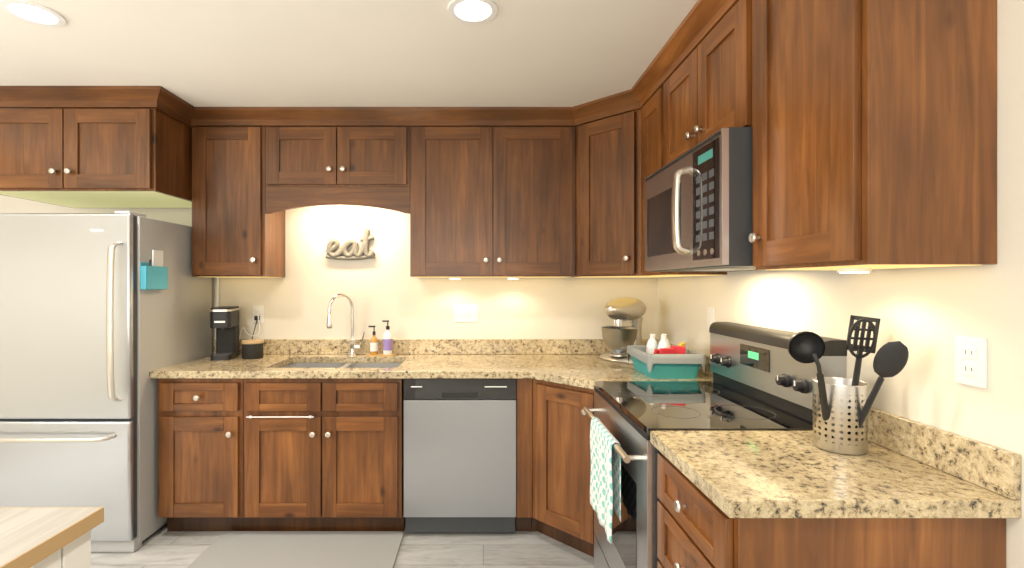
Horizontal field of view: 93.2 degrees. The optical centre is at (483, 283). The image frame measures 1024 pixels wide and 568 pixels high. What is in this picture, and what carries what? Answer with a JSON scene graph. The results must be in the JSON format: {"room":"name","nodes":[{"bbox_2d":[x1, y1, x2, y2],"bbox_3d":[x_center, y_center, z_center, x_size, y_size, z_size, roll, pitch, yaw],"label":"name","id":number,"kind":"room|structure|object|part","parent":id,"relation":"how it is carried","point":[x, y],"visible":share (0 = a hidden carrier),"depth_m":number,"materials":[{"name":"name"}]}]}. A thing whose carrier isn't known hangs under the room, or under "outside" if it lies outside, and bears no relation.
{"room":"kitchen","nodes":[
{"label":"kitchen","id":0,"kind":"room"},
{"bbox_2d":[0,195,656,354],"bbox_3d":[-1.515,0.170,3.300,5.570,2.440,0.100,0,0,0],"label":"wall","id":1,"kind":"structure","parent":0,"point":[377,289],"depth_m":3.25,"materials":[{"name":"paint"}]},
{"bbox_2d":[0,108,191,207],"bbox_3d":[-2.275,-0.734,2.920,0.970,0.450,0.658,0,0,0],"label":"upper cabinet","id":2,"kind":"object","parent":1,"relation":"attached to","point":[104,157],"visible":0.96,"depth_m":2.63,"materials":[{"name":"brown wood"}]},
{"bbox_2d":[216,277,219,306],"bbox_3d":[-1.778,0.163,3.236,0.021,0.412,0.022,0,0,0],"label":"pipe","id":3,"kind":"object","parent":1,"relation":"attached to","point":[217,291],"visible":0.48,"depth_m":3.23,"materials":[{"name":"white plastic"}]},
{"bbox_2d":[192,127,287,276],"bbox_3d":[-1.553,-0.502,3.088,0.446,0.914,0.323,0,0,0],"label":"upper cabinet","id":4,"kind":"object","parent":1,"relation":"attached to","point":[238,224],"depth_m":2.93,"materials":[{"name":"brown wood"}]},
{"bbox_2d":[253,306,263,322],"bbox_3d":[-1.512,0.203,3.245,0.072,0.116,0.008,0,0,0],"label":"electrical outlet","id":5,"kind":"object","parent":1,"relation":"attached to","point":[261,314],"visible":0.79,"depth_m":3.24,"materials":[{"name":"white plastic"}]},
{"bbox_2d":[264,127,411,198],"bbox_3d":[-0.887,-0.777,3.088,0.881,0.364,0.323,0,0,0],"label":"upper cabinet","id":6,"kind":"object","parent":1,"relation":"attached to","point":[300,162],"depth_m":2.93,"materials":[{"name":"brown wood"}]},
{"bbox_2d":[325,227,375,259],"bbox_3d":[-0.886,-0.269,3.231,0.335,0.220,0.034,0,0,0],"label":"eat sign","id":7,"kind":"object","parent":1,"relation":"attached to","point":[333,244],"visible":1,"depth_m":3.22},
{"bbox_2d":[454,304,478,321],"bbox_3d":[-0.115,0.195,3.245,0.166,0.116,0.009,0,0,0],"label":"switch plate","id":8,"kind":"object","parent":1,"relation":"attached to","point":[466,312],"visible":1,"depth_m":3.24,"materials":[{"name":"white plastic"}]},
{"bbox_2d":[408,127,574,276],"bbox_3d":[0.057,-0.502,3.088,1.005,0.914,0.323,0,0,0],"label":"upper cabinet","id":9,"kind":"object","parent":1,"relation":"attached to","point":[486,201],"depth_m":2.93,"materials":[{"name":"brown wood"}]},
{"bbox_2d":[575,109,681,276],"bbox_3d":[0.866,-0.501,2.946,0.607,0.916,0.607,0,0,0],"label":"upper cabinet","id":10,"kind":"object","parent":1,"relation":"attached to","point":[607,197],"visible":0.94,"depth_m":2.77,"materials":[{"name":"brown wood"}]},
{"bbox_2d":[91,525,594,567],"bbox_3d":[-1.515,1.420,0.525,5.570,0.060,5.650,0,0,0],"label":"floor","id":11,"kind":"structure","parent":0,"point":[163,548],"depth_m":2.50,"materials":[{"name":"grey tile"}]},
{"bbox_2d":[16,515,103,567],"bbox_3d":[-1.550,0.946,0.235,1.472,0.888,1.542,0,0,0],"label":"kitchen island","id":12,"kind":"object","parent":11,"relation":"on","point":[74,551],"depth_m":0.95,"materials":[{"name":"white wood"}]},
{"bbox_2d":[0,507,103,567],"bbox_3d":[-1.550,0.485,0.235,1.492,0.032,1.562,0,0,0],"label":"island countertop","id":13,"kind":"structure","parent":12,"relation":"on","point":[25,532],"depth_m":0.94,"materials":[{"name":"beige wood"}]},
{"bbox_2d":[0,211,211,551],"bbox_3d":[-2.260,0.507,2.798,0.920,1.764,0.824,0,0,0],"label":"fridge","id":14,"kind":"object","parent":11,"relation":"on","point":[92,335],"visible":0.92,"depth_m":2.46,"materials":[{"name":"grey metal"}]},
{"bbox_3d":[-2.260,0.476,2.478,0.920,1.677,0.032,0,0,0],"label":"door","id":15,"kind":"part","parent":14,"relation":"part of","materials":[{"name":"silver metal"}]},
{"bbox_2d":[140,250,167,289],"bbox_3d":[-1.782,-0.077,2.620,0.034,0.215,0.170,0,0,0],"label":"holder","id":16,"kind":"object","parent":14,"relation":"attached to","point":[154,275],"visible":1,"depth_m":2.61,"materials":[{"name":"teal plastic"}]},
{"bbox_2d":[158,379,289,530],"bbox_3d":[-1.544,0.950,2.935,0.464,0.878,0.628,0,0,0],"label":"base cabinet","id":17,"kind":"object","parent":11,"relation":"on","point":[200,420],"depth_m":2.63,"materials":[{"name":"brown wood"}]},
{"bbox_2d":[149,339,673,378],"bbox_3d":[-0.316,0.440,2.915,2.969,0.140,0.669,0,0,0],"label":"countertop","id":18,"kind":"structure","parent":17,"relation":"on","point":[419,358],"depth_m":3.05,"materials":[{"name":"stone"}]},
{"bbox_2d":[210,306,259,360],"bbox_3d":[-1.608,0.308,3.098,0.243,0.322,0.286,0,0,0],"label":"coffee maker","id":19,"kind":"object","parent":18,"relation":"on","point":[224,321],"visible":0.94,"depth_m":3.08,"materials":[{"name":"black plastic"}]},
{"bbox_3d":[-1.564,0.316,3.217,0.155,0.284,0.049,0,0,0],"label":"cord","id":20,"kind":"part","parent":19,"relation":"part of","materials":[{"name":"black plastic"}]},
{"bbox_2d":[241,339,263,358],"bbox_3d":[-1.465,0.413,3.070,0.130,0.113,0.130,0,0,0],"label":"canister","id":21,"kind":"object","parent":18,"relation":"on","point":[252,348],"visible":1,"depth_m":3.02,"materials":[{"name":"black"}]},
{"bbox_2d":[281,363,401,367],"bbox_3d":[-0.860,0.602,2.920,0.774,0.182,0.434,0,0,0],"label":"sink","id":22,"kind":"object","parent":18,"relation":"in","point":[342,365],"visible":0.1,"depth_m":3.12,"materials":[{"name":"silver metal"}]},
{"bbox_2d":[326,293,364,355],"bbox_3d":[-0.879,0.264,3.106,0.204,0.411,0.202,0,0,0],"label":"faucet","id":23,"kind":"object","parent":18,"relation":"on","point":[352,340],"visible":1,"depth_m":3.16,"materials":[{"name":"silver metal"}]},
{"bbox_2d":[366,320,396,355],"bbox_3d":[-0.670,0.354,3.178,0.190,0.230,0.080,0,0,0],"label":"soap caddy","id":24,"kind":"object","parent":18,"relation":"on","point":[387,343],"visible":1,"depth_m":3.16,"materials":[{"name":"brown"}]},
{"bbox_2d":[187,531,403,567],"bbox_3d":[-0.940,1.383,2.388,1.000,0.012,0.615,0,0,0],"label":"kitchen mat","id":25,"kind":"object","parent":11,"relation":"on","point":[304,549],"visible":1,"depth_m":2.50,"materials":[{"name":"grey fabric"}]},
{"bbox_2d":[242,391,405,530],"bbox_3d":[-0.878,1.069,2.935,0.865,0.639,0.628,0,0,0],"label":"base cabinet","id":26,"kind":"object","parent":11,"relation":"on","point":[280,454],"depth_m":2.63,"materials":[{"name":"brown wood"}]},
{"bbox_2d":[404,379,515,532],"bbox_3d":[-0.128,0.952,2.929,0.609,0.874,0.622,0,0,0],"label":"dishwasher","id":27,"kind":"object","parent":11,"relation":"on","point":[459,455],"visible":0.9,"depth_m":2.62,"materials":[{"name":"grey metal"}]},
{"bbox_2d":[531,379,593,556],"bbox_3d":[0.720,0.950,2.784,0.899,0.878,0.931,0,0,0],"label":"base cabinet","id":28,"kind":"object","parent":11,"relation":"on","point":[562,510],"visible":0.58,"depth_m":2.49,"materials":[{"name":"brown wood"}]},
{"bbox_2d":[529,351,712,389],"bbox_3d":[0.713,0.440,2.449,0.914,0.140,0.262,0,0,0],"label":"countertop","id":29,"kind":"structure","parent":28,"relation":"on","point":[581,369],"depth_m":2.63,"materials":[{"name":"stone"}]},
{"bbox_2d":[599,297,645,363],"bbox_3d":[0.874,0.275,2.973,0.314,0.389,0.311,0,0,0],"label":"stand mixer","id":30,"kind":"object","parent":29,"relation":"on","point":[618,337],"visible":0.92,"depth_m":2.89,"materials":[{"name":"grey metal"}]},
{"bbox_2d":[627,334,705,378],"bbox_3d":[0.950,0.370,2.545,0.292,0.199,0.362,0,0,0],"label":"basket","id":31,"kind":"object","parent":29,"relation":"on","point":[663,359],"visible":1,"depth_m":2.39,"materials":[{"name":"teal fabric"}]},
{"bbox_2d":[583,322,846,567],"bbox_3d":[0.818,0.785,1.935,0.702,1.208,0.762,0,0,0],"label":"range","id":32,"kind":"object","parent":11,"relation":"on","point":[762,379],"visible":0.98,"depth_m":1.79,"materials":[{"name":"grey metal"}]},
{"bbox_2d":[590,417,620,543],"bbox_3d":[0.475,0.752,1.905,0.046,0.367,0.331,0,0,0],"label":"hanging towel","id":33,"kind":"object","parent":32,"relation":"hanging from","point":[605,488],"visible":1,"depth_m":1.85,"materials":[{"name":"white fabric"}]},
{"bbox_3d":[0.497,0.585,1.935,0.062,0.023,0.656,0,0,0],"label":"handle","id":34,"kind":"part","parent":32,"relation":"part of","materials":[{"name":"silver metal"}]},
{"bbox_2d":[657,453,1005,567],"bbox_3d":[0.845,0.950,1.317,0.648,0.878,0.473,0,0,0],"label":"base cabinet","id":35,"kind":"object","parent":11,"relation":"on","point":[697,527],"visible":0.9,"depth_m":1.08,"materials":[{"name":"brown wood"}]},
{"bbox_2d":[650,407,1020,517],"bbox_3d":[0.852,0.440,1.302,0.634,0.140,0.503,0,0,0],"label":"countertop","id":36,"kind":"structure","parent":35,"relation":"on","point":[902,467],"depth_m":1.16,"materials":[{"name":"stone"}]},
{"bbox_2d":[787,315,908,454],"bbox_3d":[0.984,0.278,1.340,0.274,0.379,0.218,0,0,0],"label":"utensil holder","id":37,"kind":"object","parent":36,"relation":"on","point":[841,406],"visible":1,"depth_m":1.33,"materials":[{"name":"silver metal"}]},
{"bbox_2d":[0,0,697,127],"bbox_3d":[-1.515,-1.060,0.525,5.570,0.020,5.650,0,0,0],"label":"ceiling","id":38,"kind":"structure","parent":0,"point":[361,53],"depth_m":2.17,"materials":[{"name":"paint"}]},
{"bbox_2d":[0,0,65,26],"bbox_3d":[-1.740,-1.046,1.870,0.194,0.006,0.194,0,0,0],"label":"recessed light","id":39,"kind":"object","parent":38,"relation":"in","point":[32,12],"visible":1,"depth_m":1.86,"materials":[{"name":"white plastic"}]},
{"bbox_2d":[448,0,497,23],"bbox_3d":[-0.040,-1.046,1.850,0.194,0.006,0.194,0,0,0],"label":"recessed light","id":40,"kind":"object","parent":38,"relation":"in","point":[472,11],"visible":1,"depth_m":1.85,"materials":[{"name":"white plastic"}]},
{"bbox_2d":[812,377,867,454],"bbox_3d":[1.020,0.373,1.385,0.128,0.190,0.128,0,0,0],"label":"cup","id":41,"kind":"object","parent":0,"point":[842,427],"depth_m":1.34,"materials":[{"name":"silver metal"}]},
{"bbox_2d":[657,0,1023,567],"bbox_3d":[1.220,0.170,0.475,0.100,2.440,5.550,0,0,0],"label":"wall","id":42,"kind":"structure","parent":0,"point":[925,315],"depth_m":1.25,"materials":[{"name":"paint"}]},
{"bbox_2d":[0,0,738,125],"bbox_3d":[-0.795,-1.004,1.982,3.929,0.090,1.925,0,0,0],"label":"crown molding","id":43,"kind":"structure","parent":42,"relation":"attached to","point":[699,23],"depth_m":2.77,"materials":[{"name":"brown wood"}]},
{"bbox_2d":[641,87,726,275],"bbox_3d":[1.012,-0.502,2.479,0.314,0.914,0.322,0,0,0],"label":"upper cabinet","id":44,"kind":"object","parent":42,"relation":"attached to","point":[651,111],"depth_m":2.49,"materials":[{"name":"brown wood"}]},
{"bbox_2d":[661,0,744,167],"bbox_3d":[1.012,-0.735,1.937,0.314,0.449,0.759,0,0,0],"label":"upper cabinet","id":45,"kind":"object","parent":42,"relation":"attached to","point":[705,95],"depth_m":1.86,"materials":[{"name":"brown wood"}]},
{"bbox_2d":[644,127,755,271],"bbox_3d":[0.941,-0.281,1.935,0.456,0.450,0.752,0,0,0],"label":"microwave","id":46,"kind":"object","parent":45,"relation":"attached to","point":[698,207],"visible":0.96,"depth_m":1.69,"materials":[{"name":"grey metal"}]},
{"bbox_2d":[707,307,714,329],"bbox_3d":[1.165,0.180,2.480,0.009,0.116,0.072,0,0,0],"label":"light switch","id":47,"kind":"object","parent":42,"relation":"attached to","point":[710,316],"visible":0.71,"depth_m":2.47,"materials":[{"name":"white plastic"}]},
{"bbox_2d":[745,0,996,269],"bbox_3d":[1.012,-0.502,1.328,0.314,0.914,0.455,0,0,0],"label":"upper cabinet","id":48,"kind":"object","parent":42,"relation":"attached to","point":[873,123],"depth_m":1.10,"materials":[{"name":"brown wood"}]},
{"bbox_2d":[837,268,871,272],"bbox_3d":[1.020,-0.037,1.330,0.076,0.014,0.076,0,0,0],"label":"under-cabinet light","id":49,"kind":"object","parent":48,"relation":"attached to","point":[854,270],"visible":0.88,"depth_m":1.30,"materials":[{"name":"white plastic"}]},
{"bbox_2d":[955,335,987,387],"bbox_3d":[1.165,0.184,1.157,0.008,0.116,0.072,0,0,0],"label":"electrical outlet","id":50,"kind":"object","parent":42,"relation":"attached to","point":[971,360],"visible":1,"depth_m":1.15,"materials":[{"name":"white plastic"}]}
]}

